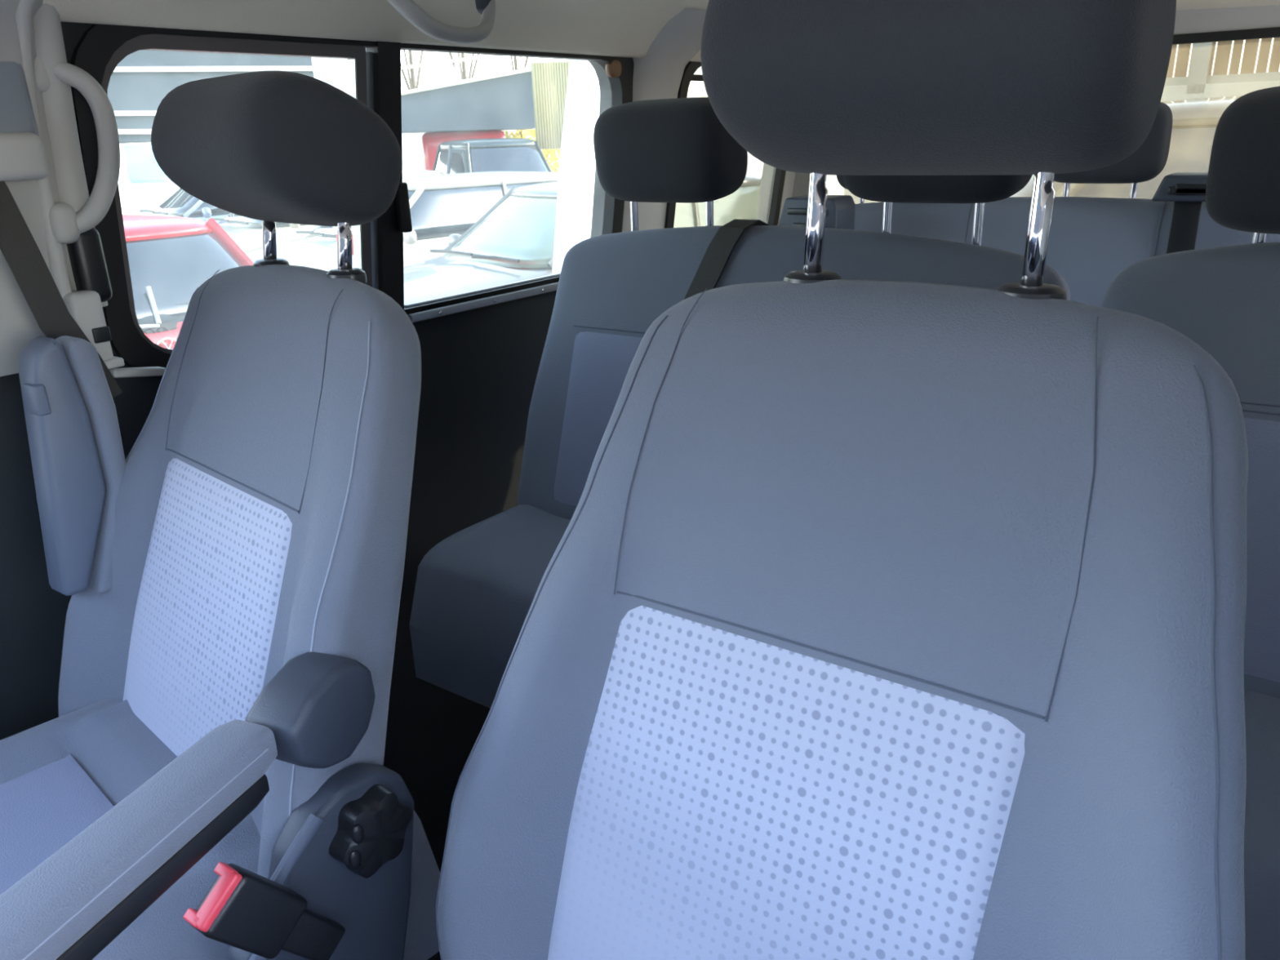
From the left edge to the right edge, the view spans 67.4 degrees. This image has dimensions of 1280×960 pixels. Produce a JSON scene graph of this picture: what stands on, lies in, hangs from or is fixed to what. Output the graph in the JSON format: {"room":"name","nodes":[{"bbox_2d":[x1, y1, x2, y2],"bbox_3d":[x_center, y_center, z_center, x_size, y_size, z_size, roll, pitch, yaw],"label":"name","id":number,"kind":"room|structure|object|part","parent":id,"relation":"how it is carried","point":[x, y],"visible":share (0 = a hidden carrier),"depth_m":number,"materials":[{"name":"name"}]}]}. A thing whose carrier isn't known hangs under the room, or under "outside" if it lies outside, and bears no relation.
{"room":"vehicle interior","nodes":[
{"label":"vehicle interior","id":0,"kind":"room"},
{"bbox_2d":[0,0,71,376],"bbox_3d":[-0.801,-0.371,1.095,0.253,0.540,0.345,12,24,34],"label":"wall","id":1,"kind":"structure","parent":0,"point":[19,326],"depth_m":1.21,"materials":[{"name":"grey plastic"}]},
{"bbox_2d":[0,61,48,181],"bbox_3d":[-0.761,-0.428,1.134,0.046,0.142,0.090,12,24,34],"label":"panel","id":2,"kind":"object","parent":1,"relation":"attached to","point":[23,157],"visible":0.97,"depth_m":1.14,"materials":[{"name":"grey plastic"}]},
{"bbox_3d":[-0.766,-0.436,1.138,0.030,0.130,0.085,12,24,34],"label":"adjuster rail","id":3,"kind":"part","parent":2,"relation":"part of","materials":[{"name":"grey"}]},
{"bbox_2d":[0,181,122,398],"bbox_3d":[-0.741,-0.239,1.204,0.024,0.327,0.139,8,22,26],"label":"belt","id":4,"kind":"object","parent":2,"relation":"hanging from","point":[19,247],"visible":0.63,"depth_m":1.18,"materials":[{"name":"grey fabric"}]},
{"bbox_2d":[15,0,71,299],"bbox_3d":[-0.650,-0.421,1.230,0.251,0.472,0.076,-13,22,-27],"label":"trim","id":5,"kind":"structure","parent":1,"relation":"attached to","point":[55,253],"depth_m":1.20,"materials":[{"name":"grey plastic"}]},
{"bbox_2d":[33,3,107,306],"bbox_3d":[-0.739,-0.441,1.223,0.089,0.443,0.045,12,24,34],"label":"trim","id":6,"kind":"structure","parent":1,"relation":"attached to","point":[71,181],"depth_m":1.21,"materials":[{"name":"grey plastic"}]},
{"bbox_2d":[34,56,119,244],"bbox_3d":[-0.723,-0.423,1.226,0.107,0.230,0.050,-16,24,-34],"label":"handle","id":7,"kind":"object","parent":1,"relation":"attached to","point":[66,224],"visible":0.89,"depth_m":1.22,"materials":[{"name":"grey plastic"}]},
{"bbox_2d":[66,227,112,302],"bbox_3d":[-0.745,-0.289,1.288,0.050,0.100,0.040,12,24,34],"label":"cover","id":8,"kind":"object","parent":1,"relation":"attached to","point":[86,255],"visible":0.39,"depth_m":1.27,"materials":[{"name":"black plastic"}]},
{"bbox_2d":[62,289,124,368],"bbox_3d":[-0.731,-0.200,1.281,0.042,0.103,0.047,12,24,34],"label":"anchor","id":9,"kind":"object","parent":1,"relation":"attached to","point":[85,306],"visible":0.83,"depth_m":1.27,"materials":[{"name":"grey plastic"}]},
{"bbox_2d":[0,373,71,740],"bbox_3d":[-0.946,0.256,1.405,0.208,0.840,0.315,12,24,34],"label":"panel","id":10,"kind":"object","parent":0,"point":[33,614],"depth_m":1.38,"materials":[{"name":"grey"}]},
{"bbox_2d":[60,21,795,460],"bbox_3d":[-0.168,-0.650,2.116,0.165,0.685,2.205,12,24,34],"label":"wall","id":11,"kind":"structure","parent":0,"point":[459,341],"depth_m":2.00,"materials":[{"name":"grey plastic"}]},
{"bbox_2d":[108,366,165,377],"bbox_3d":[-0.716,-0.154,1.368,0.020,0.024,0.075,12,24,34],"label":"clip","id":12,"kind":"object","parent":11,"relation":"attached to","point":[121,372],"visible":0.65,"depth_m":1.36,"materials":[{"name":"grey plastic"}]},
{"bbox_2d":[70,23,631,378],"bbox_3d":[-0.397,-0.539,1.758,0.109,0.505,1.210,12,24,34],"label":"window","id":13,"kind":"structure","parent":11,"relation":"in","point":[373,68],"depth_m":1.56,"materials":[{"name":"clear glass"}]},
{"bbox_3d":[-0.603,-0.437,1.492,0.088,0.446,0.443,12,24,34],"label":"glass frame","id":14,"kind":"part","parent":13,"relation":"part of","materials":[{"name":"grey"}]},
{"bbox_3d":[-0.477,-0.502,1.659,0.086,0.430,0.037,12,24,34],"label":"slider rail","id":15,"kind":"part","parent":13,"relation":"part of","materials":[{"name":"black metal"}]},
{"bbox_3d":[-0.254,-0.403,2.032,0.021,0.033,0.620,12,24,34],"label":"rail","id":16,"kind":"part","parent":13,"relation":"part of","materials":[{"name":"silver metal"}]},
{"bbox_2d":[664,61,786,228],"bbox_3d":[0.246,-0.858,2.611,0.111,0.520,0.610,12,24,34],"label":"window","id":17,"kind":"structure","parent":11,"relation":"in","point":[688,75],"depth_m":2.43,"materials":[{"name":"black rubber"}]},
{"bbox_2d":[382,644,490,959],"bbox_3d":[0.052,0.627,1.459,1.920,0.060,4.100,12,24,34],"label":"floor","id":18,"kind":"structure","parent":0,"point":[433,731],"depth_m":1.80,"materials":[{"name":"black carpet"}]},
{"bbox_2d":[0,70,440,959],"bbox_3d":[-0.508,0.205,0.936,0.821,1.128,0.794,16,27,41],"label":"seat","id":19,"kind":"object","parent":18,"relation":"on","point":[210,780],"visible":1,"depth_m":0.97,"materials":[{"name":"grey fabric"}]},
{"bbox_3d":[-0.670,0.397,0.966,0.314,0.003,0.270,16,27,41],"label":"panel","id":20,"kind":"part","parent":19,"relation":"part of","materials":[{"name":"blue fabric"}]},
{"bbox_3d":[-0.708,-0.015,1.172,0.050,0.313,0.079,12,24,34],"label":"raised armrest","id":21,"kind":"part","parent":19,"relation":"part of","materials":[{"name":"grey fabric"}]},
{"bbox_3d":[-0.410,0.302,0.614,0.215,0.055,0.444,16,27,41],"label":"armrest","id":22,"kind":"part","parent":19,"relation":"part of","materials":[{"name":"grey fabric"}]},
{"bbox_3d":[-0.409,0.334,0.626,0.038,0.042,0.440,6,21,21],"label":"armrest","id":23,"kind":"part","parent":19,"relation":"part of","materials":[{"name":"black plastic"}]},
{"bbox_3d":[-0.525,0.246,1.112,0.345,0.482,0.177,16,27,41],"label":"panel","id":24,"kind":"part","parent":19,"relation":"part of","materials":[{"name":"fabric"}]},
{"bbox_2d":[0,698,440,959],"bbox_3d":[-0.597,0.446,1.063,0.524,0.224,0.540,16,27,41],"label":"cushion","id":25,"kind":"object","parent":19,"relation":"on","point":[59,775],"depth_m":1.07,"materials":[{"name":"grey fabric"}]},
{"bbox_3d":[-0.464,0.156,1.115,0.632,0.763,0.343,16,27,41],"label":"backrest","id":26,"kind":"part","parent":19,"relation":"part of","materials":[{"name":"grey fabric"}]},
{"bbox_3d":[-0.436,-0.289,1.130,0.015,0.113,0.031,16,27,41],"label":"headrest post","id":27,"kind":"part","parent":19,"relation":"part of","materials":[{"name":"silver metal"}]},
{"bbox_3d":[-0.313,-0.253,1.019,0.015,0.113,0.031,16,27,41],"label":"headrest post","id":28,"kind":"part","parent":19,"relation":"part of","materials":[{"name":"silver metal"}]},
{"bbox_3d":[-0.254,0.327,0.898,0.038,0.073,0.082,12,24,34],"label":"recline knob","id":29,"kind":"part","parent":19,"relation":"part of","materials":[{"name":"black plastic"}]},
{"bbox_2d":[408,97,1070,708],"bbox_3d":[0.129,0.002,1.456,0.920,1.111,0.513,12,24,34],"label":"seat","id":30,"kind":"object","parent":18,"relation":"on","point":[476,588],"visible":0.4,"depth_m":1.54,"materials":[{"name":"grey fabric"}]},
{"bbox_2d":[408,504,570,708],"bbox_3d":[0.115,0.243,1.512,0.920,0.251,0.440,12,24,34],"label":"cushion","id":31,"kind":"object","parent":30,"relation":"on","point":[475,589],"depth_m":1.54,"materials":[{"name":"grey fabric"}]},
{"bbox_3d":[-0.007,-0.085,1.590,0.320,0.296,0.096,12,24,34],"label":"panel","id":32,"kind":"part","parent":30,"relation":"part of","materials":[{"name":"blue fabric"}]},
{"bbox_3d":[-0.010,-0.474,1.625,0.013,0.115,0.013,12,24,34],"label":"headrest post","id":33,"kind":"part","parent":30,"relation":"part of","materials":[{"name":"silver metal"}]},
{"bbox_3d":[0.112,-0.448,1.542,0.013,0.115,0.013,12,24,34],"label":"headrest post","id":34,"kind":"part","parent":30,"relation":"part of","materials":[{"name":"silver metal"}]},
{"bbox_2d":[684,218,769,299],"bbox_3d":[0.074,-0.220,1.553,0.291,0.380,0.081,-7,21,-13],"label":"belt","id":35,"kind":"object","parent":30,"relation":"on","point":[714,260],"visible":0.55,"depth_m":1.50,"materials":[{"name":"grey fabric"}]},
{"bbox_3d":[0.185,-0.112,1.502,0.910,0.541,0.218,12,24,34],"label":"backrest","id":36,"kind":"part","parent":30,"relation":"part of","materials":[{"name":"grey fabric"}]},
{"bbox_3d":[0.355,-0.398,1.374,0.013,0.120,0.013,12,24,34],"label":"headrest post","id":37,"kind":"part","parent":30,"relation":"part of","materials":[{"name":"silver metal"}]},
{"bbox_3d":[0.461,-0.375,1.302,0.013,0.120,0.013,12,24,34],"label":"headrest post","id":38,"kind":"part","parent":30,"relation":"part of","materials":[{"name":"silver metal"}]},
{"bbox_2d":[435,0,1248,959],"bbox_3d":[0.066,0.257,0.648,0.632,1.191,0.710,12,24,34],"label":"seat","id":39,"kind":"object","parent":18,"relation":"on","point":[868,620],"visible":1,"depth_m":0.67,"materials":[{"name":"grey fabric"}]},
{"bbox_3d":[0.071,0.361,0.737,0.356,0.449,0.176,12,24,34],"label":"panel","id":40,"kind":"part","parent":39,"relation":"part of","materials":[{"name":"fabric"}]},
{"bbox_3d":[0.140,-0.214,0.762,0.015,0.152,0.031,12,24,34],"label":"headrest post","id":41,"kind":"part","parent":39,"relation":"part of","materials":[{"name":"silver metal"}]},
{"bbox_3d":[0.279,-0.184,0.667,0.015,0.152,0.031,12,24,34],"label":"headrest post","id":42,"kind":"part","parent":39,"relation":"part of","materials":[{"name":"silver metal"}]},
{"bbox_2d":[836,102,1279,306],"bbox_3d":[0.803,-0.208,2.007,1.280,1.084,0.538,12,24,34],"label":"seat","id":43,"kind":"object","parent":18,"relation":"on","point":[1092,240],"visible":0.11,"depth_m":1.99,"materials":[{"name":"grey fabric"}]},
{"bbox_2d":[777,195,855,229],"bbox_3d":[0.389,-0.586,2.135,0.148,0.085,0.106,12,24,34],"label":"housing","id":44,"kind":"object","parent":43,"relation":"on","point":[840,211],"visible":0.47,"depth_m":2.10,"materials":[{"name":"grey plastic"}]},
{"bbox_3d":[0.530,-0.703,2.289,0.013,0.090,0.013,12,24,34],"label":"headrest post","id":45,"kind":"part","parent":43,"relation":"part of","materials":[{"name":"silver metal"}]},
{"bbox_3d":[0.903,-0.632,2.029,0.013,0.110,0.013,12,24,34],"label":"headrest post","id":46,"kind":"part","parent":43,"relation":"part of","materials":[{"name":"silver metal"}]},
{"bbox_3d":[0.878,-0.324,2.080,1.280,0.550,0.186,12,24,34],"label":"backrest","id":47,"kind":"part","parent":43,"relation":"part of","materials":[{"name":"grey fabric"}]},
{"bbox_3d":[1.009,-0.610,1.957,0.013,0.110,0.013,12,24,34],"label":"headrest post","id":48,"kind":"part","parent":43,"relation":"part of","materials":[{"name":"silver metal"}]},
{"bbox_2d":[1151,172,1208,201],"bbox_3d":[1.054,-0.559,1.832,0.120,0.048,0.106,12,24,34],"label":"housing","id":49,"kind":"object","parent":43,"relation":"on","point":[1177,186],"visible":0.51,"depth_m":1.80,"materials":[{"name":"grey plastic"}]},
{"bbox_2d":[1165,201,1202,253],"bbox_3d":[1.050,-0.430,1.870,0.048,0.220,0.006,12,24,34],"label":"belt","id":50,"kind":"object","parent":49,"relation":"hanging from","point":[1185,217],"visible":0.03,"depth_m":1.85,"materials":[{"name":"black fabric"}]},
{"bbox_2d":[1101,86,1279,959],"bbox_3d":[0.670,0.148,1.043,0.470,1.084,0.553,12,24,34],"label":"passenger seat","id":51,"kind":"object","parent":18,"relation":"on","point":[1225,300],"visible":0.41,"depth_m":1.08,"materials":[{"name":"grey fabric"}]},
{"bbox_3d":[0.744,0.012,1.108,0.470,0.546,0.202,12,24,34],"label":"backrest","id":52,"kind":"part","parent":51,"relation":"part of","materials":[{"name":"grey fabric"}]},
{"bbox_3d":[0.718,-0.300,1.107,0.013,0.090,0.013,12,24,34],"label":"headrest post","id":53,"kind":"part","parent":51,"relation":"part of","materials":[{"name":"silver metal"}]},
{"bbox_3d":[0.714,0.080,1.086,0.320,0.289,0.082,12,24,34],"label":"panel","id":54,"kind":"part","parent":51,"relation":"part of","materials":[{"name":"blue fabric"}]},
{"bbox_2d":[1244,688,1279,959],"bbox_3d":[0.662,0.369,1.101,0.460,0.251,0.500,12,24,34],"label":"cushion","id":55,"kind":"object","parent":51,"relation":"on","point":[1262,706],"depth_m":0.90,"materials":[{"name":"grey fabric"}]},
{"bbox_2d":[394,343,545,653],"bbox_3d":[-0.171,-0.066,2.479,0.161,0.660,2.405,12,24,34],"label":"wall","id":56,"kind":"structure","parent":0,"point":[472,424],"depth_m":2.09,"materials":[{"name":"grey plastic"}]},
{"bbox_2d":[42,0,1279,62],"bbox_3d":[0.279,-0.670,1.199,1.573,0.280,3.178,12,24,34],"label":"ceiling","id":57,"kind":"structure","parent":0,"point":[606,28],"depth_m":1.60,"materials":[{"name":"fabric"}]},
{"bbox_2d":[386,0,495,44],"bbox_3d":[-0.302,-0.733,1.490,0.070,0.105,0.230,12,24,34],"label":"handle","id":58,"kind":"object","parent":57,"relation":"hanging from","point":[409,10],"visible":1,"depth_m":1.47,"materials":[{"name":"grey plastic"}]},
{"bbox_2d":[622,8,706,231],"bbox_3d":[0.048,-0.700,2.312,0.299,0.750,0.267,12,24,34],"label":"wall","id":59,"kind":"structure","parent":0,"point":[657,75],"depth_m":2.15,"materials":[{"name":"grey plastic"}]},
{"bbox_2d":[791,4,1279,196],"bbox_3d":[1.137,-0.588,2.573,1.740,1.390,0.050,12,24,34],"label":"wall","id":60,"kind":"structure","parent":0,"point":[1228,19],"depth_m":2.21,"materials":[{"name":"grey"}]},
{"bbox_2d":[1172,26,1279,44],"bbox_3d":[1.143,-0.827,2.461,1.520,0.545,0.040,12,24,34],"label":"window","id":61,"kind":"structure","parent":60,"relation":"in","point":[1265,33],"depth_m":2.20,"materials":[{"name":"black rubber"}]},
{"label":"outside","id":62,"kind":"structure","parent":0,"visible":0},
{"bbox_2d":[530,61,569,149],"bbox_3d":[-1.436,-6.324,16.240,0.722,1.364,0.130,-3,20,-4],"label":"building","id":63,"kind":"structure","parent":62,"point":[549,79],"depth_m":16.16,"materials":[{"name":"beige metal"}]},
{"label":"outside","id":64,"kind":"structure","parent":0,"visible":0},
{"bbox_2d":[118,150,844,213],"bbox_3d":[8.791,-2.705,11.993,160.000,0.100,160.000,12,24,34],"label":"ground","id":65,"kind":"structure","parent":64,"point":[134,197],"depth_m":39.21,"materials":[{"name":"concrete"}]},
{"bbox_2d":[122,142,171,183],"bbox_3d":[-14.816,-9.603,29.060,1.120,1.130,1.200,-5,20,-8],"label":"van","id":66,"kind":"object","parent":65,"relation":"on","point":[142,166],"visible":0.63,"depth_m":28.52,"materials":[{"name":"white"}]},
{"bbox_2d":[139,187,231,222],"bbox_3d":[-5.791,-3.605,13.602,4.209,1.447,2.030,-18,25,-37],"label":"car","id":67,"kind":"object","parent":65,"relation":"on","point":[180,203],"visible":0.12,"depth_m":12.71,"materials":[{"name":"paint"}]},
{"bbox_2d":[201,207,211,217],"bbox_3d":[-5.641,-3.480,12.492,0.100,0.135,0.170,-18,25,-37],"label":"mirror","id":68,"kind":"object","parent":67,"relation":"attached to","point":[206,211],"depth_m":12.44,"materials":[{"name":"blue paint"}]},
{"bbox_2d":[121,211,253,349],"bbox_3d":[-3.868,-0.985,6.223,4.209,1.447,2.030,16,27,41],"label":"car","id":69,"kind":"object","parent":65,"relation":"on","point":[170,257],"visible":0.21,"depth_m":5.03,"materials":[{"name":"red paint"}]},
{"bbox_3d":[-3.501,-1.274,5.731,3.038,0.442,1.566,16,27,41],"label":"glass","id":70,"kind":"part","parent":69,"relation":"part of","materials":[{"name":"grey"}]},
{"bbox_2d":[209,169,446,253],"bbox_3d":[-3.947,-2.957,11.646,4.209,1.447,2.030,-18,25,-37],"label":"car","id":71,"kind":"object","parent":65,"relation":"on","point":[246,233],"visible":0.08,"depth_m":10.63,"materials":[{"name":"beige paint"}]},
{"bbox_3d":[-3.559,-3.488,11.816,3.038,0.442,1.566,-18,25,-37],"label":"glass","id":72,"kind":"part","parent":71,"relation":"part of","materials":[{"name":"grey"}]},
{"bbox_2d":[288,223,299,228],"bbox_3d":[-3.796,-2.832,10.536,0.100,0.135,0.170,-18,25,-37],"label":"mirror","id":73,"kind":"object","parent":71,"relation":"attached to","point":[292,225],"depth_m":10.50,"materials":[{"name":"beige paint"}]},
{"bbox_2d":[311,57,354,267],"bbox_3d":[-1.444,-1.045,4.929,0.172,2.285,0.172,12,24,34],"label":"panel","id":74,"kind":"object","parent":65,"relation":"on","point":[332,71],"visible":0.02,"depth_m":4.53,"materials":[{"name":"white"}]},
{"bbox_2d":[245,171,558,271],"bbox_3d":[-2.201,-2.288,9.641,4.209,1.447,2.030,-18,25,-37],"label":"car","id":75,"kind":"object","parent":65,"relation":"on","point":[442,206],"visible":0.19,"depth_m":8.96,"materials":[{"name":"grey paint"}]},
{"bbox_2d":[403,229,417,244],"bbox_3d":[-2.050,-2.162,8.532,0.100,0.135,0.170,-18,25,-37],"label":"mirror","id":76,"kind":"object","parent":75,"relation":"attached to","point":[410,237],"depth_m":8.48,"materials":[{"name":"grey paint"}]},
{"bbox_3d":[-1.814,-2.819,9.811,3.038,0.442,1.566,-18,25,-37],"label":"glass","id":77,"kind":"part","parent":75,"relation":"part of","materials":[{"name":"grey"}]},
{"bbox_2d":[400,49,422,89],"bbox_3d":[-7.503,-12.893,31.663,2.454,6.654,2.515,12,24,34],"label":"tree","id":78,"kind":"object","parent":65,"relation":"on","point":[411,77],"visible":0.02,"depth_m":31.47,"materials":[{"name":"brown plant"}]},
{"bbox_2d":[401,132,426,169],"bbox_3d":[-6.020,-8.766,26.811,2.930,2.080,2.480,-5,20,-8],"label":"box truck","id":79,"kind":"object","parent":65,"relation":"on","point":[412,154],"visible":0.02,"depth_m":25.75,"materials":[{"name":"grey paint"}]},
{"bbox_2d":[422,129,505,170],"bbox_3d":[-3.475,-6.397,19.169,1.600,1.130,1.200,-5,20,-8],"label":"van","id":80,"kind":"object","parent":65,"relation":"on","point":[430,140],"visible":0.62,"depth_m":18.48,"materials":[{"name":"red metal"}]},
{"bbox_2d":[448,52,479,79],"bbox_3d":[-6.326,-14.231,34.676,2.689,7.029,2.725,12,24,34],"label":"tree","id":81,"kind":"object","parent":65,"relation":"on","point":[463,70],"visible":0.02,"depth_m":34.49,"materials":[{"name":"brown plant"}]},
{"bbox_2d":[432,137,551,173],"bbox_3d":[-2.294,-4.769,16.008,2.030,1.757,4.600,-11,22,-22],"label":"car","id":82,"kind":"object","parent":65,"relation":"on","point":[490,154],"visible":0.13,"depth_m":15.42,"materials":[{"name":"grey paint"}]},
{"bbox_2d":[511,56,528,132],"bbox_3d":[-4.862,-15.527,37.654,2.717,7.330,2.678,12,24,34],"label":"tree","id":83,"kind":"object","parent":65,"relation":"on","point":[515,68],"visible":0.02,"depth_m":37.33,"materials":[{"name":"brown plant"}]},
{"bbox_2d":[502,128,560,172],"bbox_3d":[-2.786,-7.311,22.694,2.086,2.000,2.066,12,24,34],"label":"bush","id":84,"kind":"object","parent":65,"relation":"on","point":[553,158],"visible":0.07,"depth_m":22.36,"materials":[{"name":"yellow plant"}]},
{"bbox_2d":[551,59,599,274],"bbox_3d":[-0.169,-0.618,3.731,0.040,2.220,0.580,12,24,34],"label":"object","id":85,"kind":"object","parent":65,"relation":"on","point":[577,162],"visible":0.28,"depth_m":3.45,"materials":[{"name":"white"}]},
{"bbox_2d":[403,175,761,304],"bbox_3d":[-0.467,-1.643,7.703,4.209,1.447,2.030,-18,25,-37],"label":"car","id":86,"kind":"object","parent":65,"relation":"on","point":[513,241],"visible":0.14,"depth_m":7.10,"materials":[{"name":"silver metal"}]},
{"bbox_2d":[448,233,461,244],"bbox_3d":[-1.520,-1.965,7.938,0.100,0.135,0.170,-18,25,-37],"label":"mirror","id":87,"kind":"object","parent":86,"relation":"attached to","point":[453,237],"depth_m":7.89,"materials":[{"name":"silver metal"}]},
{"bbox_3d":[-0.080,-2.173,7.873,3.038,0.442,1.566,-18,25,-37],"label":"glass","id":88,"kind":"part","parent":86,"relation":"part of","materials":[{"name":"grey"}]},
{"bbox_2d":[844,80,1279,204],"bbox_3d":[5.700,-1.837,6.851,9.000,1.990,0.300,12,24,34],"label":"wall","id":89,"kind":"structure","parent":65,"relation":"on","point":[1229,89],"depth_m":7.26,"materials":[{"name":"beige"}]},
{"bbox_2d":[1164,37,1279,93],"bbox_3d":[5.624,-3.032,6.325,9.046,0.750,0.122,12,24,34],"label":"fence","id":90,"kind":"object","parent":89,"relation":"on","point":[1202,54],"visible":0.05,"depth_m":7.23,"materials":[{"name":"beige paint"}]},
{"bbox_3d":[4.253,-3.317,7.239,0.120,0.750,0.080,12,24,34],"label":"fence post","id":91,"kind":"part","parent":90,"relation":"part of","materials":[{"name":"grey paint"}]},
{"bbox_3d":[5.620,-2.776,6.440,9.000,0.060,0.050,12,24,34],"label":"fence rail","id":92,"kind":"part","parent":90,"relation":"part of","materials":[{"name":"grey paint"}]},
{"bbox_2d":[1010,96,1240,199],"bbox_3d":[2.822,-1.197,5.548,5.051,1.869,2.436,1,20,8],"label":"car","id":93,"kind":"object","parent":65,"relation":"on","point":[1195,122],"visible":0.02,"depth_m":4.61,"materials":[{"name":"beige metal"}]},
{"bbox_3d":[3.431,-1.683,5.282,3.646,0.617,1.879,1,20,8],"label":"glass","id":94,"kind":"part","parent":93,"relation":"part of","materials":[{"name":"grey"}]},
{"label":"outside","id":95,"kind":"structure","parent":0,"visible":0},
{"bbox_2d":[106,49,314,143],"bbox_3d":[-8.279,-7.928,18.615,5.227,2.500,6.000,-10,21,-20],"label":"building","id":96,"kind":"structure","parent":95,"point":[129,91],"depth_m":15.85,"materials":[{"name":"concrete"}]},
{"bbox_2d":[117,128,151,134],"bbox_3d":[-7.094,-5.939,16.345,5.202,0.214,0.120,-10,21,-20],"label":"trim","id":97,"kind":"structure","parent":96,"relation":"attached to","point":[121,131],"depth_m":15.81,"materials":[{"name":"grey concrete"}]},
{"bbox_2d":[114,110,156,115],"bbox_3d":[-7.060,-6.220,16.263,5.182,0.181,0.120,-10,21,-20],"label":"trim","id":98,"kind":"structure","parent":96,"relation":"attached to","point":[125,113],"depth_m":15.75,"materials":[{"name":"grey concrete"}]},
{"bbox_2d":[112,66,312,72],"bbox_3d":[-6.980,-6.880,16.070,5.133,0.107,0.120,-9,21,-20],"label":"trim","id":99,"kind":"structure","parent":96,"relation":"attached to","point":[129,68],"depth_m":15.95,"materials":[{"name":"grey concrete"}]},
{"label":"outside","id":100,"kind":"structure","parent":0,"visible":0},
{"bbox_2d":[401,71,535,133],"bbox_3d":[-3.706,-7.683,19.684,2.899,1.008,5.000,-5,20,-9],"label":"building","id":101,"kind":"structure","parent":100,"point":[505,103],"depth_m":17.43,"materials":[{"name":"concrete"}]},
{"bbox_2d":[400,54,569,95],"bbox_3d":[-2.758,-7.340,17.200,3.248,0.783,0.149,-5,20,-7],"label":"railing","id":102,"kind":"object","parent":101,"relation":"on","point":[425,87],"visible":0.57,"depth_m":17.12,"materials":[{"name":"beige metal"}]},
{"bbox_3d":[-3.817,-7.177,17.093,0.132,0.403,0.090,-6,20,-10],"label":"post","id":103,"kind":"part","parent":102,"relation":"part of","materials":[{"name":"beige"}]},
{"bbox_3d":[-2.872,-7.520,17.088,2.923,0.360,0.060,-5,20,-7],"label":"rail","id":104,"kind":"part","parent":102,"relation":"part of","materials":[{"name":"beige"}]},
{"bbox_3d":[-3.274,-7.307,17.155,0.128,0.403,0.090,-5,20,-9],"label":"post","id":105,"kind":"part","parent":102,"relation":"part of","materials":[{"name":"beige"}]},
{"bbox_3d":[-2.681,-7.441,17.206,0.114,0.403,0.095,3,21,13],"label":"post","id":106,"kind":"part","parent":102,"relation":"part of","materials":[{"name":"beige"}]},
{"bbox_3d":[-2.126,-7.560,17.238,0.111,0.402,0.093,3,21,13],"label":"post","id":107,"kind":"part","parent":102,"relation":"part of","materials":[{"name":"beige"}]}
]}

